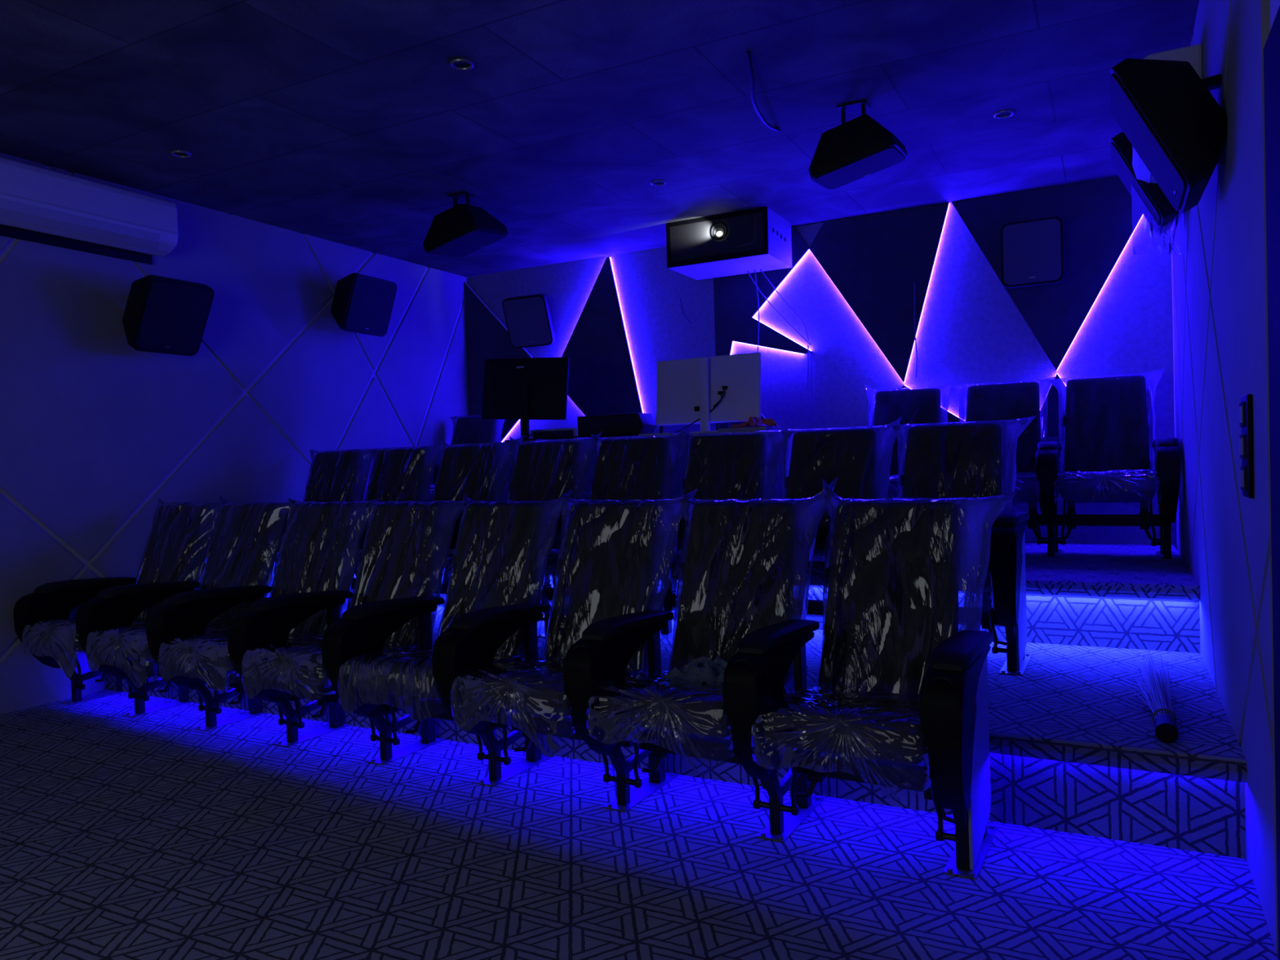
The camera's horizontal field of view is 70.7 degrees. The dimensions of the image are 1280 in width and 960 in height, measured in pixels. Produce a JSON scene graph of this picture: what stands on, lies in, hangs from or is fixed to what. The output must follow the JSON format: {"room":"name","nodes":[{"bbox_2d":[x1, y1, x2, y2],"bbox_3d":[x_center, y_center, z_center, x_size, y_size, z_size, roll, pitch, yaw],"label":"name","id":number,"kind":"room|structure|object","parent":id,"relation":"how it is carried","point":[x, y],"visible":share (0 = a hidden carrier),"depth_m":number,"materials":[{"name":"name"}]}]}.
{"room":"auditorium","nodes":[
{"label":"auditorium","id":0,"kind":"room"},
{"bbox_2d":[0,152,468,714],"bbox_3d":[-3.473,-0.191,4.529,0.115,3.020,8.400,-1,1,28],"label":"wall","id":1,"kind":"structure","parent":0,"point":[95,428],"depth_m":5.62,"materials":[{"name":"grey paint"}]},
{"bbox_2d":[0,155,178,264],"bbox_3d":[-3.103,-1.464,4.915,0.224,0.360,1.140,-1,1,28],"label":"air conditioner","id":2,"kind":"object","parent":1,"relation":"attached to","point":[38,204],"visible":1,"depth_m":4.91,"materials":[{"name":"white plastic"}]},
{"bbox_2d":[122,275,214,355],"bbox_3d":[-2.798,-0.951,5.303,0.393,0.415,0.420,-1,1,28],"label":"wall speaker","id":3,"kind":"object","parent":1,"relation":"attached to","point":[162,314],"visible":1,"depth_m":5.21,"materials":[{"name":"black plastic"}]},
{"bbox_2d":[330,272,397,337],"bbox_3d":[-2.081,-1.285,6.700,0.372,0.412,0.440,-1,1,28],"label":"wall speaker","id":4,"kind":"object","parent":1,"relation":"attached to","point":[362,304],"visible":1,"depth_m":6.58,"materials":[{"name":"black plastic"}]},
{"bbox_2d":[345,276,395,334],"bbox_3d":[-1.979,-1.277,6.647,0.141,0.369,0.410,-1,1,28],"label":"grille","id":5,"kind":"object","parent":4,"relation":"attached to","point":[369,300],"depth_m":6.62,"materials":[{"name":"black fabric"}]},
{"bbox_2d":[0,0,1199,277],"bbox_3d":[-1.060,-1.798,3.209,5.640,0.100,8.400,-1,1,28],"label":"ceiling","id":6,"kind":"structure","parent":0,"point":[348,122],"depth_m":4.26,"materials":[{"name":"paint"}]},
{"bbox_2d":[170,150,191,158],"bbox_3d":[-2.440,-1.734,4.798,0.101,0.015,0.101,-1,1,28],"label":"recessed light","id":7,"kind":"object","parent":6,"relation":"in","point":[179,153],"visible":1,"depth_m":4.80,"materials":[{"name":"grey metal"}]},
{"bbox_2d":[449,58,474,70],"bbox_3d":[-0.756,-1.765,3.832,0.101,0.015,0.101,-1,1,28],"label":"recessed light","id":8,"kind":"object","parent":6,"relation":"in","point":[456,64],"visible":1,"depth_m":3.83,"materials":[{"name":"grey metal"}]},
{"bbox_2d":[422,191,508,257],"bbox_3d":[-1.096,-1.605,5.675,0.429,0.372,0.403,-1,1,28],"label":"ceiling speaker","id":9,"kind":"object","parent":6,"relation":"hanging from","point":[460,230],"visible":1,"depth_m":5.57,"materials":[{"name":"black plastic"}]},
{"bbox_2d":[427,229,506,257],"bbox_3d":[-1.086,-1.486,5.677,0.390,0.132,0.368,-1,1,28],"label":"grille","id":10,"kind":"object","parent":9,"relation":"attached to","point":[450,242],"depth_m":5.59,"materials":[{"name":"black metal"}]},
{"bbox_2d":[650,179,666,186],"bbox_3d":[0.114,-1.820,5.527,0.101,0.015,0.101,-1,1,28],"label":"recessed light","id":11,"kind":"object","parent":6,"relation":"in","point":[658,182],"visible":1,"depth_m":5.53,"materials":[{"name":"grey metal"}]},
{"bbox_2d":[666,206,791,279],"bbox_3d":[0.647,-1.696,6.524,0.763,0.320,0.532,-1,1,28],"label":"projector","id":12,"kind":"object","parent":6,"relation":"attached to","point":[740,242],"visible":1,"depth_m":6.34,"materials":[{"name":"grey plastic"}]},
{"bbox_2d":[754,269,759,352],"bbox_3d":[0.868,-1.120,6.681,0.042,0.851,0.102,-2,1,-4],"label":"wire","id":13,"kind":"object","parent":12,"relation":"hanging from","point":[754,269],"visible":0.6,"depth_m":6.67,"materials":[{"name":"grey"}]},
{"bbox_2d":[746,271,811,345],"bbox_3d":[1.024,-1.264,6.645,0.454,0.575,0.077,-1,1,12],"label":"wire","id":14,"kind":"object","parent":12,"relation":"hanging from","point":[778,313],"visible":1,"depth_m":6.67,"materials":[{"name":"grey"}]},
{"bbox_2d":[805,345,813,421],"bbox_3d":[1.237,-0.707,6.587,0.065,0.553,0.020,-1,1,28],"label":"wire","id":15,"kind":"object","parent":14,"relation":"hanging from","point":[810,420],"visible":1,"depth_m":6.58,"materials":[{"name":"grey"}]},
{"bbox_2d":[760,268,808,340],"bbox_3d":[1.057,-1.280,6.612,0.343,0.544,0.070,-1,1,10],"label":"wire","id":16,"kind":"object","parent":12,"relation":"hanging from","point":[781,297],"visible":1,"depth_m":6.62,"materials":[{"name":"grey"}]},
{"bbox_2d":[746,50,780,132],"bbox_3d":[0.573,-1.779,4.258,0.057,0.087,0.964,-1,1,16],"label":"cable","id":17,"kind":"object","parent":6,"relation":"attached to","point":[748,53],"visible":1,"depth_m":4.07,"materials":[{"name":"black plastic"}]},
{"bbox_2d":[808,99,907,189],"bbox_3d":[1.070,-1.645,4.423,0.429,0.372,0.403,-1,1,28],"label":"ceiling speaker","id":18,"kind":"object","parent":6,"relation":"hanging from","point":[855,149],"visible":1,"depth_m":4.30,"materials":[{"name":"black plastic"}]},
{"bbox_2d":[814,146,905,189],"bbox_3d":[1.080,-1.526,4.425,0.390,0.132,0.368,-1,1,28],"label":"grille","id":19,"kind":"object","parent":18,"relation":"attached to","point":[835,166],"depth_m":4.32,"materials":[{"name":"black metal"}]},
{"bbox_2d":[993,109,1014,118],"bbox_3d":[1.843,-1.853,4.569,0.101,0.015,0.101,-1,1,28],"label":"recessed light","id":20,"kind":"object","parent":6,"relation":"in","point":[1006,113],"visible":1,"depth_m":4.57,"materials":[{"name":"grey metal"}]},
{"bbox_2d":[0,689,1278,959],"bbox_3d":[-1.749,1.269,1.785,5.440,0.100,4.860,-1,1,28],"label":"floor","id":21,"kind":"structure","parent":0,"point":[152,836],"depth_m":2.67,"materials":[{"name":"carpet"}]},
{"bbox_2d":[13,497,220,717],"bbox_3d":[-2.743,0.650,4.844,0.723,1.086,0.862,-1,1,30],"label":"chair","id":22,"kind":"object","parent":21,"relation":"on","point":[175,552],"visible":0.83,"depth_m":4.76,"materials":[{"name":"black fabric"}]},
{"bbox_2d":[32,622,83,650],"bbox_3d":[-2.814,0.812,4.744,0.465,0.177,0.502,-1,1,30],"label":"seat cushion","id":23,"kind":"object","parent":22,"relation":"on","point":[46,628],"depth_m":4.50,"materials":[{"name":"black fabric"}]},
{"bbox_2d":[85,495,300,731],"bbox_3d":[-2.209,0.634,4.545,0.653,1.096,0.870,-1,1,30],"label":"chair","id":24,"kind":"object","parent":21,"relation":"on","point":[242,560],"visible":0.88,"depth_m":4.44,"materials":[{"name":"black fabric"}]},
{"bbox_2d":[101,629,216,660],"bbox_3d":[-2.315,0.802,4.461,0.465,0.177,0.502,-1,1,30],"label":"seat cushion","id":25,"kind":"object","parent":24,"relation":"on","point":[141,635],"depth_m":4.21,"materials":[{"name":"black fabric"}]},
{"bbox_2d":[157,497,379,746],"bbox_3d":[-1.711,0.636,4.261,0.660,1.075,0.876,-1,1,30],"label":"chair","id":26,"kind":"object","parent":21,"relation":"on","point":[320,548],"visible":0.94,"depth_m":4.22,"materials":[{"name":"black fabric"}]},
{"bbox_2d":[173,635,293,671],"bbox_3d":[-1.816,0.793,4.177,0.465,0.177,0.502,-1,1,30],"label":"seat cushion","id":27,"kind":"object","parent":26,"relation":"on","point":[220,643],"depth_m":3.94,"materials":[{"name":"black fabric"}]},
{"bbox_2d":[240,500,462,765],"bbox_3d":[-1.221,0.637,3.979,0.659,1.055,0.859,-1,1,30],"label":"chair","id":28,"kind":"object","parent":21,"relation":"on","point":[396,597],"visible":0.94,"depth_m":3.94,"materials":[{"name":"black fabric"}]},
{"bbox_2d":[259,646,328,684],"bbox_3d":[-1.317,0.784,3.893,0.465,0.177,0.502,-1,1,30],"label":"seat cushion","id":29,"kind":"object","parent":28,"relation":"on","point":[286,655],"depth_m":3.65,"materials":[{"name":"black fabric"}]},
{"bbox_2d":[337,488,572,786],"bbox_3d":[-0.709,0.603,3.695,0.645,1.103,0.847,-1,1,30],"label":"chair","id":30,"kind":"object","parent":21,"relation":"on","point":[493,608],"visible":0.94,"depth_m":3.67,"materials":[{"name":"black fabric"}]},
{"bbox_2d":[350,658,439,698],"bbox_3d":[-0.817,0.774,3.609,0.465,0.177,0.502,-1,1,30],"label":"seat cushion","id":31,"kind":"object","parent":30,"relation":"on","point":[421,670],"depth_m":3.37,"materials":[{"name":"black fabric"}]},
{"bbox_2d":[450,488,697,812],"bbox_3d":[-0.213,0.598,3.407,0.652,1.095,0.870,-1,1,30],"label":"chair","id":32,"kind":"object","parent":21,"relation":"on","point":[607,617],"visible":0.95,"depth_m":3.44,"materials":[{"name":"black fabric"}]},
{"bbox_2d":[463,672,570,716],"bbox_3d":[-0.318,0.765,3.325,0.465,0.177,0.502,-1,1,30],"label":"seat cushion","id":33,"kind":"object","parent":32,"relation":"on","point":[543,703],"depth_m":3.07,"materials":[{"name":"black fabric"}]},
{"bbox_2d":[586,475,838,842],"bbox_3d":[0.283,0.569,3.124,0.663,1.134,0.884,-1,1,30],"label":"chair","id":34,"kind":"object","parent":21,"relation":"on","point":[742,592],"visible":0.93,"depth_m":3.20,"materials":[{"name":"black fabric"}]},
{"bbox_2d":[600,687,728,737],"bbox_3d":[0.181,0.756,3.041,0.465,0.177,0.502,-1,1,30],"label":"seat cushion","id":35,"kind":"object","parent":34,"relation":"on","point":[713,721],"depth_m":2.80,"materials":[{"name":"black fabric"}]},
{"bbox_2d":[662,653,728,684],"bbox_3d":[0.251,0.649,3.110,0.371,0.092,0.220,-1,1,28],"label":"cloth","id":36,"kind":"object","parent":34,"relation":"on","point":[701,669],"visible":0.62,"depth_m":3.09,"materials":[{"name":"grey fabric"}]},
{"bbox_2d":[751,478,1017,879],"bbox_3d":[0.788,0.563,2.835,0.663,1.128,0.860,-1,1,30],"label":"chair","id":37,"kind":"object","parent":21,"relation":"on","point":[900,682],"visible":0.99,"depth_m":2.93,"materials":[{"name":"black fabric"}]},
{"bbox_2d":[764,707,924,764],"bbox_3d":[0.680,0.747,2.757,0.465,0.177,0.502,-1,1,30],"label":"seat cushion","id":38,"kind":"object","parent":37,"relation":"on","point":[898,744],"depth_m":2.53,"materials":[{"name":"black fabric"}]},
{"bbox_2d":[105,606,1247,859],"bbox_3d":[-0.298,0.988,4.554,5.440,0.320,1.615,-1,1,28],"label":"stair step","id":39,"kind":"structure","parent":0,"point":[1073,748],"depth_m":2.92,"materials":[{"name":"carpet"}]},
{"bbox_2d":[271,448,373,609],"bbox_3d":[-2.191,0.324,5.866,0.719,1.070,0.860,-1,1,28],"label":"chair","id":40,"kind":"object","parent":39,"relation":"on","point":[337,475],"visible":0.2,"depth_m":6.07,"materials":[{"name":"black fabric"}]},
{"bbox_2d":[350,439,446,590],"bbox_3d":[-1.665,0.300,5.581,0.662,1.096,0.860,-1,1,28],"label":"chair","id":41,"kind":"object","parent":39,"relation":"on","point":[397,473],"visible":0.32,"depth_m":5.80,"materials":[{"name":"black fabric"}]},
{"bbox_2d":[355,435,524,594],"bbox_3d":[-1.149,0.285,5.303,0.651,1.108,0.865,-1,1,28],"label":"chair","id":42,"kind":"object","parent":39,"relation":"on","point":[478,472],"visible":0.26,"depth_m":5.52,"materials":[{"name":"black fabric"}]},
{"bbox_2d":[442,431,602,637],"bbox_3d":[-0.658,0.280,5.035,0.668,1.097,0.857,-1,1,28],"label":"chair","id":43,"kind":"object","parent":39,"relation":"on","point":[538,471],"visible":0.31,"depth_m":5.24,"materials":[{"name":"black fabric"}]},
{"bbox_2d":[445,552,453,569],"bbox_3d":[-0.747,0.448,4.945,0.465,0.177,0.502,-1,1,28],"label":"seat cushion","id":44,"kind":"object","parent":43,"relation":"on","point":[450,555],"depth_m":4.81,"materials":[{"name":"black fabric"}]},
{"bbox_2d":[544,426,690,639],"bbox_3d":[-0.141,0.269,4.762,0.670,1.099,0.883,-1,1,28],"label":"chair","id":45,"kind":"object","parent":39,"relation":"on","point":[644,468],"visible":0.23,"depth_m":4.98,"materials":[{"name":"black fabric"}]},
{"bbox_2d":[545,551,558,574],"bbox_3d":[-0.242,0.439,4.672,0.465,0.177,0.502,-1,1,28],"label":"seat cushion","id":46,"kind":"object","parent":45,"relation":"on","point":[555,553],"depth_m":4.50,"materials":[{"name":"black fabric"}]},
{"bbox_2d":[663,429,794,612],"bbox_3d":[0.366,0.268,4.485,0.655,1.083,0.875,-1,1,28],"label":"chair","id":47,"kind":"object","parent":39,"relation":"on","point":[736,466],"visible":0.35,"depth_m":4.70,"materials":[{"name":"black fabric"}]},
{"bbox_2d":[671,554,680,579],"bbox_3d":[0.262,0.429,4.399,0.465,0.177,0.502,-1,1,28],"label":"seat cushion","id":48,"kind":"object","parent":47,"relation":"on","point":[675,562],"depth_m":4.17,"materials":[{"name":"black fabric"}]},
{"bbox_2d":[780,415,902,615],"bbox_3d":[0.869,0.250,4.209,0.658,1.100,0.874,-1,1,28],"label":"chair","id":49,"kind":"object","parent":39,"relation":"on","point":[807,458],"visible":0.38,"depth_m":4.43,"materials":[{"name":"black fabric"}]},
{"bbox_2d":[809,557,824,585],"bbox_3d":[0.767,0.419,4.126,0.465,0.177,0.502,-1,1,28],"label":"seat cushion","id":50,"kind":"object","parent":49,"relation":"on","point":[817,565],"depth_m":3.85,"materials":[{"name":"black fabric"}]},
{"bbox_2d":[891,416,1035,675],"bbox_3d":[1.360,0.257,3.945,0.650,1.067,0.864,-1,1,28],"label":"chair","id":51,"kind":"object","parent":39,"relation":"on","point":[957,460],"visible":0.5,"depth_m":4.11,"materials":[{"name":"black fabric"}]},
{"bbox_2d":[958,564,991,591],"bbox_3d":[1.272,0.410,3.853,0.465,0.177,0.502,-1,1,28],"label":"seat cushion","id":52,"kind":"object","parent":51,"relation":"on","point":[987,588],"depth_m":3.55,"materials":[{"name":"black fabric"}]},
{"bbox_2d":[1124,643,1178,743],"bbox_3d":[1.835,0.734,3.248,0.157,0.107,1.102,-1,1,28],"label":"broom","id":53,"kind":"object","parent":39,"relation":"on","point":[1164,719],"visible":1,"depth_m":3.07,"materials":[{"name":"black plastic"}]},
{"bbox_2d":[354,540,1199,653],"bbox_3d":[0.469,0.639,6.026,5.440,0.320,1.935,-1,1,28],"label":"stair step","id":54,"kind":"structure","parent":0,"point":[1101,595],"depth_m":4.17,"materials":[{"name":"carpet"}]},
{"bbox_2d":[427,414,504,502],"bbox_3d":[-1.520,-0.023,7.334,0.686,1.071,0.862,-1,1,28],"label":"chair","id":55,"kind":"object","parent":54,"relation":"on","point":[473,428],"visible":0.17,"depth_m":7.56,"materials":[{"name":"black fabric"}]},
{"bbox_2d":[428,487,435,500],"bbox_3d":[-1.573,0.131,7.226,0.465,0.177,0.502,-1,1,28],"label":"seat cushion","id":56,"kind":"object","parent":55,"relation":"on","point":[431,494],"depth_m":6.96,"materials":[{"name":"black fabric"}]},
{"bbox_2d":[451,429,806,533],"bbox_3d":[-0.115,0.108,6.030,2.380,0.775,0.600,-1,1,28],"label":"desk","id":57,"kind":"object","parent":54,"relation":"on","point":[677,488],"visible":0.15,"depth_m":5.55,"materials":[{"name":"grey wood"}]},
{"bbox_2d":[481,356,569,441],"bbox_3d":[-0.809,-0.565,6.260,0.700,0.601,0.180,-1,1,24],"label":"monitor","id":58,"kind":"object","parent":57,"relation":"on","point":[523,389],"visible":0.86,"depth_m":6.23,"materials":[{"name":"black plastic"}]},
{"bbox_2d":[515,431,586,439],"bbox_3d":[-0.614,-0.296,6.010,0.572,0.060,0.038,-1,1,27],"label":"cable","id":59,"kind":"object","parent":57,"relation":"on","point":[533,433],"visible":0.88,"depth_m":5.98,"materials":[{"name":"black plastic"}]},
{"bbox_2d":[529,427,588,439],"bbox_3d":[-0.576,-0.319,6.438,0.400,0.090,0.162,-1,1,28],"label":"media box","id":60,"kind":"object","parent":57,"relation":"on","point":[567,431],"visible":0.51,"depth_m":6.36,"materials":[{"name":"grey plastic"}]},
{"bbox_2d":[577,412,656,437],"bbox_3d":[-0.152,-0.356,5.872,0.469,0.140,0.227,-1,1,25],"label":"amplifier","id":61,"kind":"object","parent":57,"relation":"on","point":[634,424],"visible":0.91,"depth_m":5.77,"materials":[{"name":"black metal"}]},
{"bbox_2d":[581,415,631,435],"bbox_3d":[-0.215,-0.347,5.782,0.360,0.110,0.004,-1,1,25],"label":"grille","id":62,"kind":"object","parent":61,"relation":"attached to","point":[593,424],"depth_m":5.78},
{"bbox_2d":[638,432,679,435],"bbox_3d":[0.131,-0.287,5.696,0.220,0.012,0.180,-1,1,28],"label":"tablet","id":63,"kind":"object","parent":57,"relation":"on","point":[661,433],"visible":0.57,"depth_m":5.62,"materials":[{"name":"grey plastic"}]},
{"bbox_2d":[656,351,761,433],"bbox_3d":[0.413,-0.530,5.641,0.715,0.484,0.180,-1,1,29],"label":"monitor","id":64,"kind":"object","parent":57,"relation":"on","point":[704,391],"visible":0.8,"depth_m":5.61,"materials":[{"name":"white plastic"}]},
{"bbox_2d":[717,386,727,395],"bbox_3d":[0.512,-0.555,5.583,0.060,0.050,0.019,-1,1,29],"label":"socket","id":65,"kind":"object","parent":64,"relation":"attached to","point":[722,390],"depth_m":5.58,"materials":[{"name":"black plastic"}]},
{"bbox_2d":[718,426,780,431],"bbox_3d":[0.662,-0.303,5.462,0.300,0.022,0.260,-1,1,28],"label":"notebook","id":66,"kind":"object","parent":57,"relation":"on","point":[748,428],"visible":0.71,"depth_m":5.35,"materials":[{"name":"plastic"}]},
{"bbox_2d":[730,416,777,427],"bbox_3d":[0.688,-0.351,5.417,0.285,0.066,0.180,-1,1,28],"label":"bag","id":67,"kind":"object","parent":66,"relation":"on","point":[753,421],"visible":1,"depth_m":5.38,"materials":[{"name":"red fabric"}]},
{"bbox_2d":[864,380,954,502],"bbox_3d":[1.641,-0.099,5.674,0.720,1.101,0.858,-1,1,28],"label":"chair","id":68,"kind":"object","parent":54,"relation":"on","point":[920,406],"visible":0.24,"depth_m":5.90,"materials":[{"name":"black fabric"}]},
{"bbox_2d":[875,477,902,502],"bbox_3d":[1.572,0.070,5.572,0.465,0.177,0.502,-1,1,28],"label":"seat cushion","id":69,"kind":"object","parent":68,"relation":"on","point":[893,482],"depth_m":5.34,"materials":[{"name":"black fabric"}]},
{"bbox_2d":[953,376,1066,558],"bbox_3d":[2.178,-0.094,5.392,0.674,1.070,0.858,-1,1,28],"label":"chair","id":70,"kind":"object","parent":54,"relation":"on","point":[1037,459],"visible":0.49,"depth_m":5.51,"materials":[{"name":"black fabric"}]},
{"bbox_2d":[1001,475,1039,503],"bbox_3d":[2.092,0.060,5.299,0.465,0.177,0.502,-1,1,28],"label":"seat cushion","id":71,"kind":"object","parent":70,"relation":"on","point":[1028,492],"depth_m":5.01,"materials":[{"name":"black fabric"}]},
{"bbox_2d":[1048,368,1180,560],"bbox_3d":[2.670,-0.108,5.136,0.656,1.078,0.861,-1,1,28],"label":"chair","id":72,"kind":"object","parent":54,"relation":"on","point":[1108,453],"visible":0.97,"depth_m":5.25,"materials":[{"name":"black fabric"}]},
{"bbox_2d":[1058,473,1155,502],"bbox_3d":[2.601,0.050,5.031,0.465,0.177,0.502,-1,1,28],"label":"seat cushion","id":73,"kind":"object","parent":72,"relation":"on","point":[1073,492],"depth_m":4.84,"materials":[{"name":"black fabric"}]},
{"bbox_2d":[466,203,1177,549],"bbox_3d":[0.914,-0.360,6.910,5.640,3.020,0.100,-1,1,28],"label":"wall","id":74,"kind":"structure","parent":0,"point":[971,331],"depth_m":6.44,"materials":[{"name":"paint"}]},
{"bbox_2d":[464,282,533,441],"bbox_3d":[-1.137,-0.654,7.895,0.892,2.250,0.038,-1,1,28],"label":"acoustic panel","id":75,"kind":"object","parent":74,"relation":"attached to","point":[487,337],"visible":0.27,"depth_m":8.01,"materials":[{"name":"grey plastic"}]},
{"bbox_2d":[502,293,555,348],"bbox_3d":[-0.904,-1.325,7.591,0.406,0.417,0.329,-1,1,22],"label":"wall speaker","id":76,"kind":"object","parent":74,"relation":"attached to","point":[528,320],"visible":1,"depth_m":7.49,"materials":[{"name":"black plastic"}]},
{"bbox_2d":[561,257,643,416],"bbox_3d":[-0.369,-1.139,7.480,0.860,1.374,0.030,-1,1,28],"label":"acoustic panel","id":77,"kind":"object","parent":74,"relation":"attached to","point":[602,380],"visible":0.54,"depth_m":7.43,"materials":[{"name":"fabric"}]},
{"bbox_2d":[680,297,691,323],"bbox_3d":[0.357,-1.327,7.074,0.102,0.205,0.018,-1,1,28],"label":"wire","id":78,"kind":"object","parent":74,"relation":"attached to","point":[680,298],"visible":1,"depth_m":7.08,"materials":[{"name":"grey"}]},
{"bbox_2d":[730,413,773,427],"bbox_3d":[0.970,-0.301,6.799,0.600,0.503,0.038,-1,1,28],"label":"acoustic panel","id":79,"kind":"object","parent":74,"relation":"attached to","point":[762,416],"visible":0.02,"depth_m":6.86,"materials":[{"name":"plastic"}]},
{"bbox_2d":[713,226,813,428],"bbox_3d":[0.932,-1.008,6.801,0.775,1.718,0.030,-1,1,28],"label":"acoustic panel","id":80,"kind":"object","parent":74,"relation":"attached to","point":[735,298],"visible":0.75,"depth_m":6.83,"materials":[{"name":"fabric"}]},
{"bbox_2d":[808,202,950,382],"bbox_3d":[1.690,-1.279,6.394,0.991,1.206,0.030,-1,1,28],"label":"acoustic panel","id":81,"kind":"object","parent":74,"relation":"attached to","point":[874,261],"visible":1,"depth_m":6.35,"materials":[{"name":"fabric"}]},
{"bbox_2d":[913,282,917,377],"bbox_3d":[1.912,-1.038,6.265,0.018,0.660,0.010,-1,1,28],"label":"wire","id":82,"kind":"object","parent":81,"relation":"hanging from","point":[913,282],"visible":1,"depth_m":6.26,"materials":[{"name":"grey"}]},
{"bbox_2d":[900,384,959,425],"bbox_3d":[1.887,-0.369,6.321,0.970,0.602,0.030,-1,1,28],"label":"acoustic panel","id":83,"kind":"object","parent":74,"relation":"attached to","point":[952,417],"visible":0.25,"depth_m":6.18,"materials":[{"name":"fabric"}]},
{"bbox_2d":[951,176,1143,370],"bbox_3d":[2.688,-1.305,5.869,1.240,1.191,0.030,-1,1,28],"label":"acoustic panel","id":84,"kind":"object","parent":74,"relation":"attached to","point":[1100,217],"visible":0.64,"depth_m":5.82,"materials":[{"name":"fabric"}]},
{"bbox_2d":[1000,216,1064,288],"bbox_3d":[2.527,-1.447,5.805,0.365,0.410,0.202,-1,1,28],"label":"wall speaker","id":85,"kind":"object","parent":84,"relation":"attached to","point":[1032,251],"visible":1,"depth_m":5.72,"materials":[{"name":"black"}]},
{"bbox_2d":[1040,373,1066,436],"bbox_3d":[2.747,-0.491,5.865,0.425,0.414,0.030,-1,1,28],"label":"acoustic panel","id":86,"kind":"object","parent":74,"relation":"attached to","point":[1052,430],"visible":0.31,"depth_m":5.88,"materials":[{"name":"fabric"}]},
{"bbox_2d":[1170,0,1279,957],"bbox_3d":[1.443,-0.286,1.944,0.115,3.020,8.400,-1,1,28],"label":"wall","id":87,"kind":"structure","parent":0,"point":[1219,267],"depth_m":2.69,"materials":[{"name":"grey paint"}]},
{"bbox_2d":[1110,132,1177,235],"bbox_3d":[2.439,-1.419,4.322,0.323,0.433,0.420,-1,1,28],"label":"wall speaker","id":88,"kind":"object","parent":87,"relation":"attached to","point":[1151,200],"visible":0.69,"depth_m":4.21,"materials":[{"name":"black plastic"}]},
{"bbox_2d":[1110,142,1161,233],"bbox_3d":[2.386,-1.405,4.351,0.202,0.387,0.390,-1,1,28],"label":"grille","id":89,"kind":"object","parent":88,"relation":"attached to","point":[1148,197],"depth_m":4.23,"materials":[{"name":"black metal"}]},
{"bbox_2d":[1132,44,1202,254],"bbox_3d":[2.243,-1.350,3.871,0.226,0.610,0.966,-1,1,28],"label":"air conditioner","id":90,"kind":"object","parent":87,"relation":"attached to","point":[1193,55],"visible":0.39,"depth_m":3.45,"materials":[{"name":"white plastic"}]},
{"bbox_2d":[1110,57,1227,213],"bbox_3d":[1.712,-1.113,2.929,0.323,0.433,0.420,-1,1,28],"label":"wall speaker","id":91,"kind":"object","parent":87,"relation":"attached to","point":[1170,115],"visible":0.98,"depth_m":2.76,"materials":[{"name":"black plastic"}]},
{"bbox_2d":[1110,73,1186,210],"bbox_3d":[1.659,-1.099,2.957,0.202,0.387,0.390,-1,1,28],"label":"grille","id":92,"kind":"object","parent":91,"relation":"attached to","point":[1150,109],"depth_m":2.78,"materials":[{"name":"black metal"}]},
{"bbox_2d":[1238,394,1254,497],"bbox_3d":[1.556,-0.086,2.297,0.023,0.259,0.286,-1,1,28],"label":"socket plate","id":93,"kind":"object","parent":87,"relation":"attached to","point":[1246,446],"visible":1,"depth_m":2.29,"materials":[{"name":"black plastic"}]},
{"bbox_2d":[1263,5,1279,959],"bbox_3d":[1.232,0.085,1.683,0.089,2.100,0.880,-1,1,28],"label":"door","id":94,"kind":"structure","parent":87,"relation":"in","point":[1272,47],"depth_m":2.00,"materials":[{"name":"black"}]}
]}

